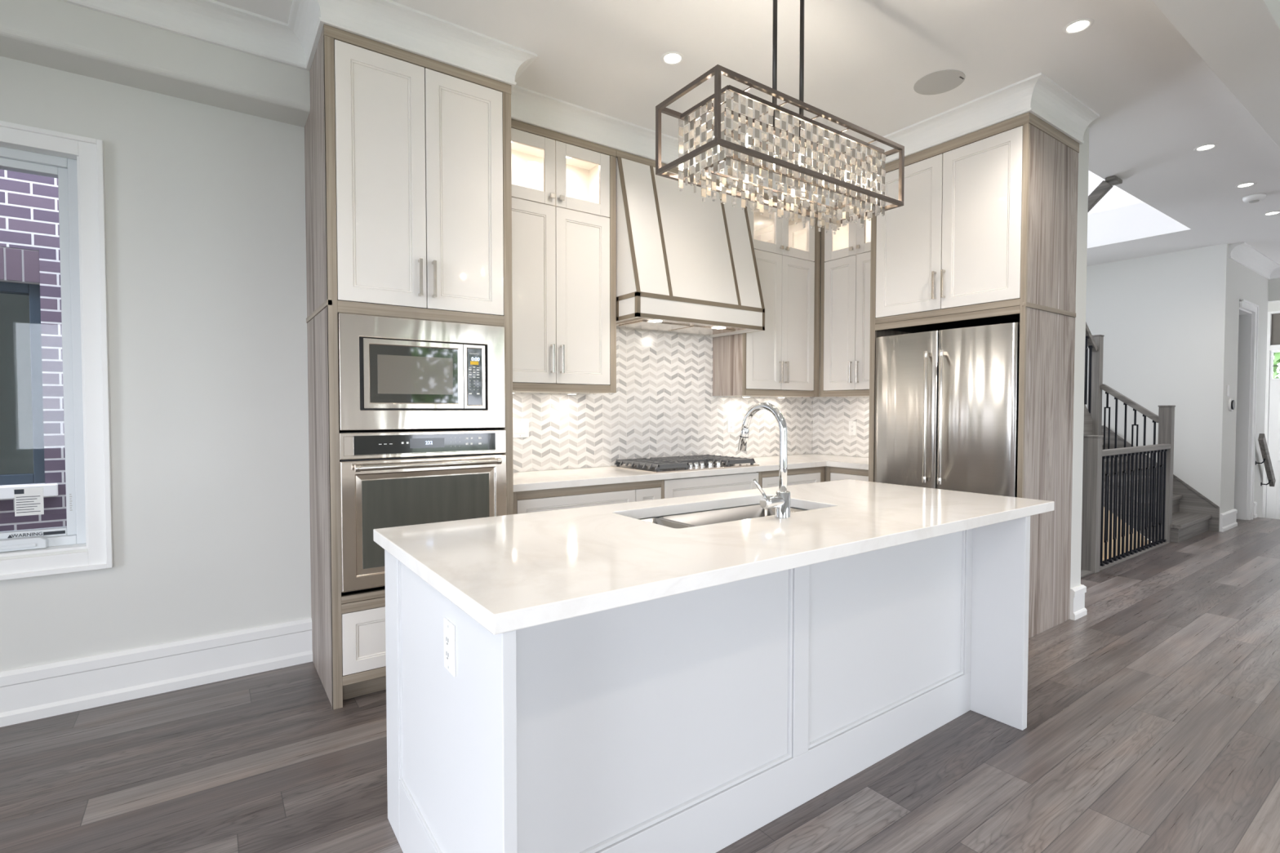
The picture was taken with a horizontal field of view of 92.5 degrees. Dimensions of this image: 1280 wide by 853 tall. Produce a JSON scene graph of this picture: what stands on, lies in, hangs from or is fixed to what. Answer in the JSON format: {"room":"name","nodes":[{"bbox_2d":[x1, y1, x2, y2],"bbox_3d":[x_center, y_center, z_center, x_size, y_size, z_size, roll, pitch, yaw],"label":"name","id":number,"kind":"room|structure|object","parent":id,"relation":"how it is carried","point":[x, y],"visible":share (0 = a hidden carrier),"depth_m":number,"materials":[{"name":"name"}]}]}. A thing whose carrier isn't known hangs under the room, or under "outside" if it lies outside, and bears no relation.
{"room":"kitchen","nodes":[
{"label":"kitchen","id":0,"kind":"room"},
{"bbox_2d":[0,56,802,671],"bbox_3d":[-1.555,-0.325,3.453,7.600,3.070,0.300,-1,2,-35],"label":"wall","id":1,"kind":"structure","parent":0,"point":[205,204],"depth_m":2.87,"materials":[{"name":"paint"}]},
{"bbox_2d":[0,120,113,580],"bbox_3d":[-2.928,-0.301,2.384,1.316,1.870,0.200,-1,2,-35],"label":"window","id":2,"kind":"structure","parent":1,"relation":"in","point":[77,162],"depth_m":2.67,"materials":[{"name":"paint"}]},
{"bbox_2d":[0,0,310,127],"bbox_3d":[-3.079,-1.659,2.021,3.500,0.325,0.220,-1,2,-35],"label":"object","id":3,"kind":"structure","parent":1,"relation":"attached to","point":[57,34],"depth_m":2.62,"materials":[{"name":"paint"}]},
{"bbox_2d":[0,617,312,727],"bbox_3d":[-3.133,1.134,2.173,3.500,0.222,0.030,-1,2,-35],"label":"baseboard","id":4,"kind":"structure","parent":1,"relation":"attached to","point":[35,692],"depth_m":2.79,"materials":[{"name":"paint"}]},
{"bbox_2d":[511,119,616,394],"bbox_3d":[-0.572,-0.968,3.713,0.842,1.518,0.344,-1,2,-35],"label":"upper cabinet","id":5,"kind":"object","parent":1,"relation":"attached to","point":[564,210],"visible":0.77,"depth_m":3.66,"materials":[{"name":"beige wood"}]},
{"bbox_2d":[512,325,813,471],"bbox_3d":[0.258,-0.267,4.550,3.141,1.064,0.007,-1,2,-35],"label":"tile backsplash","id":6,"kind":"structure","parent":1,"relation":"attached to","point":[664,404],"depth_m":4.43,"materials":[{"name":"tile"}]},
{"bbox_2d":[512,418,528,437],"bbox_3d":[-0.751,0.010,3.834,0.118,0.118,0.007,-1,2,-35],"label":"light switch","id":7,"kind":"object","parent":6,"relation":"attached to","point":[520,426],"visible":0.88,"depth_m":3.84,"materials":[{"name":"white plastic"}]},
{"bbox_2d":[727,417,734,432],"bbox_3d":[0.725,-0.013,4.878,0.072,0.118,0.008,-1,2,-35],"label":"wall outlet","id":8,"kind":"object","parent":6,"relation":"attached to","point":[731,420],"visible":1,"depth_m":4.87,"materials":[{"name":"white plastic"}]},
{"bbox_2d":[729,420,733,429],"bbox_3d":[0.727,-0.013,4.877,0.033,0.066,0.002,-1,2,-35],"label":"socket","id":9,"kind":"object","parent":8,"relation":"attached to","point":[731,421],"depth_m":4.88,"materials":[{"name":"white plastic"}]},
{"bbox_2d":[616,149,764,337],"bbox_3d":[0.274,-1.206,4.197,1.101,1.068,0.546,-1,2,-35],"label":"range hood","id":10,"kind":"object","parent":1,"relation":"attached to","point":[686,264],"visible":0.82,"depth_m":3.97,"materials":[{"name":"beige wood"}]},
{"bbox_2d":[712,189,821,397],"bbox_3d":[1.025,-0.998,4.853,0.877,1.518,0.361,-1,2,-35],"label":"upper cabinet","id":11,"kind":"object","parent":1,"relation":"attached to","point":[782,359],"visible":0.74,"depth_m":4.72,"materials":[{"name":"beige wood"}]},
{"bbox_2d":[0,517,1279,852],"bbox_3d":[2.728,1.339,3.331,14.400,0.250,8.400,-1,2,-35],"label":"floor","id":12,"kind":"structure","parent":0,"point":[1153,713],"depth_m":2.28,"materials":[{"name":"grey wood"}]},
{"bbox_2d":[304,23,513,710],"bbox_3d":[-1.170,-0.246,3.117,0.846,2.930,0.695,-1,2,-35],"label":"tall cabinet","id":13,"kind":"object","parent":12,"relation":"on","point":[408,165],"visible":0.7,"depth_m":2.80,"materials":[{"name":"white wood"}]},
{"bbox_2d":[337,312,505,431],"bbox_3d":[-1.102,-0.246,3.018,0.755,0.507,0.416,-1,2,-35],"label":"microwave","id":14,"kind":"object","parent":13,"relation":"in","point":[395,373],"visible":1,"depth_m":2.83,"materials":[{"name":"silver metal"}]},
{"bbox_2d":[338,428,506,593],"bbox_3d":[-1.085,0.370,3.009,0.760,0.705,0.478,-1,2,-35],"label":"wall oven","id":15,"kind":"object","parent":13,"relation":"in","point":[393,477],"visible":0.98,"depth_m":2.81,"materials":[{"name":"silver metal"}]},
{"bbox_2d":[513,480,664,514],"bbox_3d":[-0.424,0.766,3.718,1.033,0.874,0.601,-1,2,-35],"label":"base cabinet","id":16,"kind":"object","parent":12,"relation":"on","point":[539,500],"visible":0.16,"depth_m":3.47,"materials":[{"name":"beige wood"}]},
{"bbox_2d":[513,453,868,492],"bbox_3d":[0.564,0.297,4.132,3.139,0.040,1.053,-1,2,-35],"label":"countertop","id":17,"kind":"structure","parent":16,"relation":"on","point":[583,477],"depth_m":3.83,"materials":[{"name":"white stone"}]},
{"bbox_2d":[610,453,759,472],"bbox_3d":[0.318,0.249,4.249,0.910,0.050,0.520,-1,2,-35],"label":"gas cooktop","id":18,"kind":"object","parent":17,"relation":"in","point":[671,464],"visible":1,"depth_m":4.15,"materials":[{"name":"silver metal"}]},
{"bbox_2d":[384,503,1030,852],"bbox_3d":[0.380,0.806,2.236,2.275,0.874,0.964,-1,2,-35],"label":"kitchen island","id":19,"kind":"object","parent":12,"relation":"on","point":[695,721],"visible":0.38,"depth_m":1.78,"materials":[{"name":"white wood"}]},
{"bbox_2d":[443,617,455,676],"bbox_3d":[-0.446,0.514,1.430,0.008,0.118,0.072,-1,2,-35],"label":"wall outlet","id":20,"kind":"object","parent":19,"relation":"attached to","point":[449,628],"visible":1,"depth_m":1.42,"materials":[{"name":"white plastic"}]},
{"bbox_2d":[444,631,450,663],"bbox_3d":[-0.448,0.514,1.428,0.002,0.066,0.033,-1,2,-35],"label":"socket","id":21,"kind":"object","parent":20,"relation":"attached to","point":[447,633],"depth_m":1.43,"materials":[{"name":"white plastic"}]},
{"bbox_2d":[373,479,1054,635],"bbox_3d":[0.446,0.346,2.299,2.497,0.040,1.026,-1,2,-35],"label":"island countertop","id":22,"kind":"structure","parent":19,"relation":"on","point":[508,573],"depth_m":1.82,"materials":[{"name":"white stone"}]},
{"bbox_2d":[639,503,805,528],"bbox_3d":[0.350,0.462,2.411,0.851,0.196,0.408,-1,2,-35],"label":"sink","id":23,"kind":"object","parent":22,"relation":"in","point":[741,513],"visible":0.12,"depth_m":2.62,"materials":[{"name":"metal"}]},
{"bbox_2d":[737,402,791,518],"bbox_3d":[0.409,0.118,2.258,0.182,0.417,0.252,-1,2,-35],"label":"faucet","id":24,"kind":"object","parent":22,"relation":"on","point":[780,501],"visible":1,"depth_m":2.20,"materials":[{"name":"silver metal"}]},
{"bbox_2d":[664,471,758,498],"bbox_3d":[0.335,0.752,4.255,0.821,0.874,0.601,-1,2,-35],"label":"base cabinet","id":25,"kind":"object","parent":12,"relation":"on","point":[686,486],"visible":0.06,"depth_m":4.00,"materials":[{"name":"beige wood"}]},
{"bbox_2d":[755,466,825,488],"bbox_3d":[1.193,0.736,4.862,1.275,0.874,0.601,-1,2,-35],"label":"base cabinet","id":26,"kind":"object","parent":12,"relation":"on","point":[766,479],"visible":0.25,"depth_m":4.49,"materials":[{"name":"beige wood"}]},
{"bbox_2d":[825,466,868,481],"bbox_3d":[1.762,0.742,4.656,0.584,0.874,0.505,-1,2,-35],"label":"base cabinet","id":27,"kind":"object","parent":12,"relation":"on","point":[832,473],"visible":0.16,"depth_m":4.54,"materials":[{"name":"beige wood"}]},
{"bbox_2d":[874,322,1019,497],"bbox_3d":[2.079,0.282,3.953,0.768,1.750,0.886,-1,2,-35],"label":"refrigerator","id":28,"kind":"object","parent":12,"relation":"on","point":[947,401],"visible":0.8,"depth_m":3.68,"materials":[{"name":"metal"}]},
{"bbox_2d":[868,111,1079,639],"bbox_3d":[2.126,-0.269,3.977,0.762,2.930,0.973,-1,2,-35],"label":"refrigerator surround","id":29,"kind":"object","parent":12,"relation":"on","point":[984,233],"visible":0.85,"depth_m":3.62,"materials":[{"name":"beige wood"}]},
{"bbox_2d":[1080,435,1170,577],"bbox_3d":[4.248,0.610,5.368,2.258,1.100,0.110,-1,2,-35],"label":"guard railing","id":30,"kind":"object","parent":12,"relation":"on","point":[1093,469],"visible":0.98,"depth_m":5.26,"materials":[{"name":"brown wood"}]},
{"bbox_2d":[1083,404,1219,542],"bbox_3d":[4.464,-0.025,6.567,2.826,2.564,2.065,-1,2,-35],"label":"staircase","id":31,"kind":"structure","parent":12,"relation":"on","point":[1193,514],"depth_m":6.61,"materials":[{"name":"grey wood"}]},
{"bbox_2d":[1084,322,1097,413],"bbox_3d":[4.176,-1.056,6.032,1.584,1.852,0.062,-1,2,-35],"label":"stair railing","id":32,"kind":"object","parent":31,"relation":"on","point":[1090,342],"visible":0.2,"depth_m":6.39,"materials":[{"name":"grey wood"}]},
{"bbox_2d":[1087,334,1175,542],"bbox_3d":[5.027,0.085,6.298,0.110,2.100,0.710,-1,2,-35],"label":"stair railing","id":33,"kind":"object","parent":31,"relation":"on","point":[1165,419],"visible":0.73,"depth_m":6.29,"materials":[{"name":"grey wood"}]},
{"bbox_2d":[214,0,1279,266],"bbox_3d":[2.891,-2.043,3.356,14.800,0.370,8.400,-1,2,-35],"label":"ceiling","id":34,"kind":"structure","parent":0,"point":[1156,100],"depth_m":3.17,"materials":[{"name":"paint"}]},
{"bbox_2d":[660,51,684,65],"bbox_3d":[0.163,-1.848,3.074,0.120,0.006,0.120,-1,2,-35],"label":"recessed light","id":35,"kind":"object","parent":34,"relation":"in","point":[671,58],"visible":1,"depth_m":3.07,"materials":[{"name":"paint"}]},
{"bbox_2d":[655,0,904,234],"bbox_3d":[0.571,-1.321,2.346,1.034,1.017,0.326,-1,2,-35],"label":"chandelier","id":36,"kind":"object","parent":34,"relation":"hanging from","point":[853,189],"visible":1,"depth_m":2.23,"materials":[{"name":"clear glass"}]},
{"bbox_2d":[745,122,751,147],"bbox_3d":[0.394,-1.061,2.228,0.020,0.103,0.020,-1,2,-35],"label":"bulb","id":37,"kind":"object","parent":36,"relation":"attached to","point":[746,140],"depth_m":2.22,"materials":[{"name":"beige glass"}]},
{"bbox_2d":[773,133,777,169],"bbox_3d":[0.512,-1.041,2.312,0.020,0.148,0.020,-1,2,-35],"label":"bulb","id":38,"kind":"object","parent":36,"relation":"attached to","point":[773,133],"depth_m":2.31,"materials":[{"name":"beige glass"}]},
{"bbox_2d":[798,142,803,165],"bbox_3d":[0.630,-1.065,2.395,0.020,0.103,0.020,-1,2,-35],"label":"bulb","id":39,"kind":"object","parent":36,"relation":"attached to","point":[799,143],"depth_m":2.39,"materials":[{"name":"beige glass"}]},
{"bbox_2d":[844,160,849,181],"bbox_3d":[0.867,-1.070,2.562,0.020,0.103,0.020,-1,2,-35],"label":"bulb","id":40,"kind":"object","parent":36,"relation":"attached to","point":[845,160],"depth_m":2.56,"materials":[{"name":"beige glass"}]},
{"bbox_2d":[913,69,964,94],"bbox_3d":[1.612,-1.854,3.302,0.250,0.004,0.250,-1,2,-35],"label":"ceiling speaker","id":41,"kind":"object","parent":34,"relation":"attached to","point":[942,81],"visible":1,"depth_m":3.29},
{"bbox_2d":[1062,17,1093,34],"bbox_3d":[2.014,-1.841,2.817,0.120,0.006,0.120,-1,2,-35],"label":"recessed light","id":42,"kind":"object","parent":34,"relation":"in","point":[1078,25],"visible":1,"depth_m":2.81,"materials":[{"name":"paint"}]},
{"bbox_2d":[1088,175,1122,212],"bbox_3d":[3.446,-1.587,4.922,0.160,0.624,0.654,-1,2,-35],"label":"handrail","id":43,"kind":"object","parent":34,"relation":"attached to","point":[1104,187],"visible":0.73,"depth_m":4.68,"materials":[{"name":"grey wood"}]},
{"bbox_2d":[1193,143,1217,151],"bbox_3d":[3.802,-1.876,4.117,0.120,0.006,0.120,-1,2,-35],"label":"recessed light","id":44,"kind":"object","parent":34,"relation":"in","point":[1206,147],"visible":1,"depth_m":4.11,"materials":[{"name":"paint"}]},
{"bbox_2d":[1151,0,1279,148],"bbox_3d":[3.085,-1.763,3.003,14.700,0.170,0.253,-1,2,-35],"label":"ceiling beam","id":45,"kind":"structure","parent":34,"relation":"attached to","point":[1239,40],"depth_m":2.66,"materials":[{"name":"paint"}]},
{"bbox_2d":[1235,182,1256,187],"bbox_3d":[4.750,-1.894,4.802,0.120,0.006,0.120,-1,2,-35],"label":"recessed light","id":46,"kind":"object","parent":34,"relation":"in","point":[1249,184],"visible":1,"depth_m":4.80,"materials":[{"name":"paint"}]},
{"bbox_2d":[1242,193,1266,203],"bbox_3d":[5.072,-1.879,5.057,0.140,0.046,0.140,-1,2,-35],"label":"smoke detector","id":47,"kind":"object","parent":34,"relation":"attached to","point":[1255,197],"visible":1,"depth_m":5.02,"materials":[{"name":"white plastic"}]},
{"bbox_2d":[1262,210,1279,215],"bbox_3d":[5.671,-1.913,5.491,0.120,0.006,0.120,-1,2,-35],"label":"recessed light","id":48,"kind":"object","parent":34,"relation":"in","point":[1277,211],"visible":1,"depth_m":5.50,"materials":[{"name":"paint"}]},
{"bbox_2d":[812,126,1089,615],"bbox_3d":[2.155,-0.357,4.649,0.160,3.070,2.033,-1,2,-35],"label":"wall","id":49,"kind":"structure","parent":0,"point":[1083,154],"depth_m":3.82,"materials":[{"name":"paint"}]},
{"bbox_2d":[60,0,1099,208],"bbox_3d":[-0.845,-1.759,2.293,7.465,0.140,1.911,-1,2,-35],"label":"trim","id":50,"kind":"structure","parent":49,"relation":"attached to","point":[294,43],"depth_m":2.92,"materials":[{"name":"paint"}]},
{"bbox_2d":[813,396,869,457],"bbox_3d":[1.849,0.000,5.033,0.007,0.504,1.053,-1,2,-35],"label":"tile backsplash","id":51,"kind":"structure","parent":49,"relation":"attached to","point":[832,415],"depth_m":5.23,"materials":[{"name":"tile"}]},
{"bbox_2d":[848,421,856,435],"bbox_3d":[1.777,0.016,5.123,0.008,0.118,0.072,-1,2,-35],"label":"wall outlet","id":52,"kind":"object","parent":51,"relation":"attached to","point":[852,424],"visible":1,"depth_m":5.12,"materials":[{"name":"white plastic"}]},
{"bbox_2d":[850,424,853,432],"bbox_3d":[1.775,0.016,5.121,0.002,0.066,0.033,-1,2,-35],"label":"socket","id":53,"kind":"object","parent":52,"relation":"attached to","point":[851,425],"depth_m":5.12,"materials":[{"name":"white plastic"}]},
{"bbox_2d":[819,195,871,397],"bbox_3d":[1.789,-0.996,4.765,0.336,1.518,0.731,-1,2,-35],"label":"upper cabinet","id":54,"kind":"object","parent":49,"relation":"attached to","point":[846,255],"visible":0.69,"depth_m":4.81,"materials":[{"name":"beige wood"}]},
{"bbox_2d":[1069,584,1087,620],"bbox_3d":[2.175,1.083,4.684,0.188,0.190,2.061,-1,2,-35],"label":"baseboard","id":55,"kind":"structure","parent":49,"relation":"attached to","point":[1077,610],"depth_m":3.83,"materials":[{"name":"paint"}]},
{"bbox_2d":[1088,170,1142,213],"bbox_3d":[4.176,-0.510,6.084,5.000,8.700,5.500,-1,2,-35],"label":"skylight","id":56,"kind":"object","parent":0,"point":[1116,197],"depth_m":7.71,"materials":[{"name":"glass"}]},
{"bbox_2d":[1102,506,1151,559],"bbox_3d":[4.700,0.951,6.862,0.020,0.897,1.900,-1,2,-35],"label":"wall","id":57,"kind":"structure","parent":0,"point":[1104,507],"depth_m":6.42,"materials":[{"name":"paint"}]},
{"bbox_2d":[1085,243,1231,542],"bbox_3d":[5.201,0.900,8.152,0.180,5.770,3.770,-1,2,-35],"label":"wall","id":58,"kind":"structure","parent":0,"point":[1163,319],"depth_m":6.84,"materials":[{"name":"paint"}]},
{"bbox_2d":[1224,259,1268,519],"bbox_3d":[6.331,-0.203,8.249,1.810,3.570,2.670,-1,2,-35],"label":"wall","id":59,"kind":"structure","parent":0,"point":[1246,283],"depth_m":6.98,"materials":[{"name":"paint"}]},
{"bbox_2d":[1226,385,1229,395],"bbox_3d":[6.370,-0.390,6.630,0.080,0.120,0.009,-1,2,-35],"label":"light switch","id":60,"kind":"object","parent":59,"relation":"attached to","point":[1228,386],"visible":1,"depth_m":6.62,"materials":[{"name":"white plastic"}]},
{"bbox_2d":[1219,508,1237,532],"bbox_3d":[6.424,1.026,6.798,0.608,0.190,0.198,-1,2,-35],"label":"baseboard","id":61,"kind":"structure","parent":59,"relation":"attached to","point":[1227,519],"depth_m":6.68,"materials":[{"name":"paint"}]},
{"bbox_2d":[1227,398,1235,411],"bbox_3d":[6.455,-0.236,6.678,0.140,0.140,0.034,-1,2,-35],"label":"thermostat","id":62,"kind":"object","parent":59,"relation":"attached to","point":[1231,405],"visible":1,"depth_m":6.65,"materials":[{"name":"white plastic"}]},
{"bbox_2d":[1234,298,1258,519],"bbox_3d":[6.949,-0.158,7.134,0.730,2.540,0.205,-1,2,-35],"label":"door frame","id":63,"kind":"structure","parent":59,"relation":"attached to","point":[1248,324],"depth_m":7.25,"materials":[{"name":"paint"}]},
{"bbox_2d":[1228,241,1279,279],"bbox_3d":[7.937,-1.854,5.849,1.910,0.140,3.030,-1,2,-35],"label":"trim","id":64,"kind":"structure","parent":59,"relation":"attached to","point":[1242,253],"depth_m":6.98,"materials":[{"name":"paint"}]},
{"bbox_2d":[1253,501,1257,518],"bbox_3d":[7.449,1.010,7.420,0.120,0.190,0.028,-1,2,-35],"label":"baseboard","id":65,"kind":"structure","parent":59,"relation":"attached to","point":[1255,514],"depth_m":7.40,"materials":[{"name":"paint"}]},
{"bbox_2d":[1255,433,1275,486],"bbox_3d":[7.614,0.416,7.474,0.752,0.676,0.102,-1,2,-35],"label":"wall handrail","id":66,"kind":"object","parent":59,"relation":"attached to","point":[1261,439],"visible":1,"depth_m":7.41,"materials":[{"name":"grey wood"}]},
{"bbox_2d":[1267,278,1279,302],"bbox_3d":[8.724,-1.737,6.514,0.140,0.410,3.200,-1,2,-35],"label":"wall entry header","id":67,"kind":"structure","parent":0,"point":[1273,295],"depth_m":7.60,"materials":[{"name":"paint"}]},
{"bbox_2d":[1267,302,1279,311],"bbox_3d":[9.512,-0.149,6.256,0.800,3.570,5.400,-1,2,-35],"label":"wall","id":68,"kind":"structure","parent":0,"point":[1273,306],"depth_m":8.16,"materials":[{"name":"paint"}]},
{"bbox_2d":[1262,311,1279,519],"bbox_3d":[8.739,0.033,7.864,0.110,3.120,1.010,-1,2,-35],"label":"door","id":69,"kind":"structure","parent":68,"relation":"in","point":[1271,495],"depth_m":8.19,"materials":[{"name":"paint"}]},
{"label":"outside","id":70,"kind":"structure","parent":0,"visible":0},
{"bbox_3d":[14.828,1.700,10.436,12.650,0.150,14.000,-1,2,-35],"label":"ground","id":71,"kind":"structure","parent":70,"visible":0},
{"bbox_2d":[1272,351,1279,378],"bbox_3d":[11.584,-0.584,9.438,3.280,4.004,3.331,-1,2,-35],"label":"tree","id":72,"kind":"object","parent":71,"relation":"on","point":[1277,355],"visible":0.11,"depth_m":9.77,"materials":[{"name":"green plant"}]},
{"bbox_3d":[-10.232,1.730,-0.073,10.300,0.150,18.200,-1,2,-35],"label":"ground","id":73,"kind":"structure","parent":0,"visible":0},
{"bbox_2d":[0,168,66,531],"bbox_3d":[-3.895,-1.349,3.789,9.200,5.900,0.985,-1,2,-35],"label":"house","id":74,"kind":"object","parent":73,"relation":"on","point":[33,453],"visible":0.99,"depth_m":3.56,"materials":[{"name":"purple brick"}]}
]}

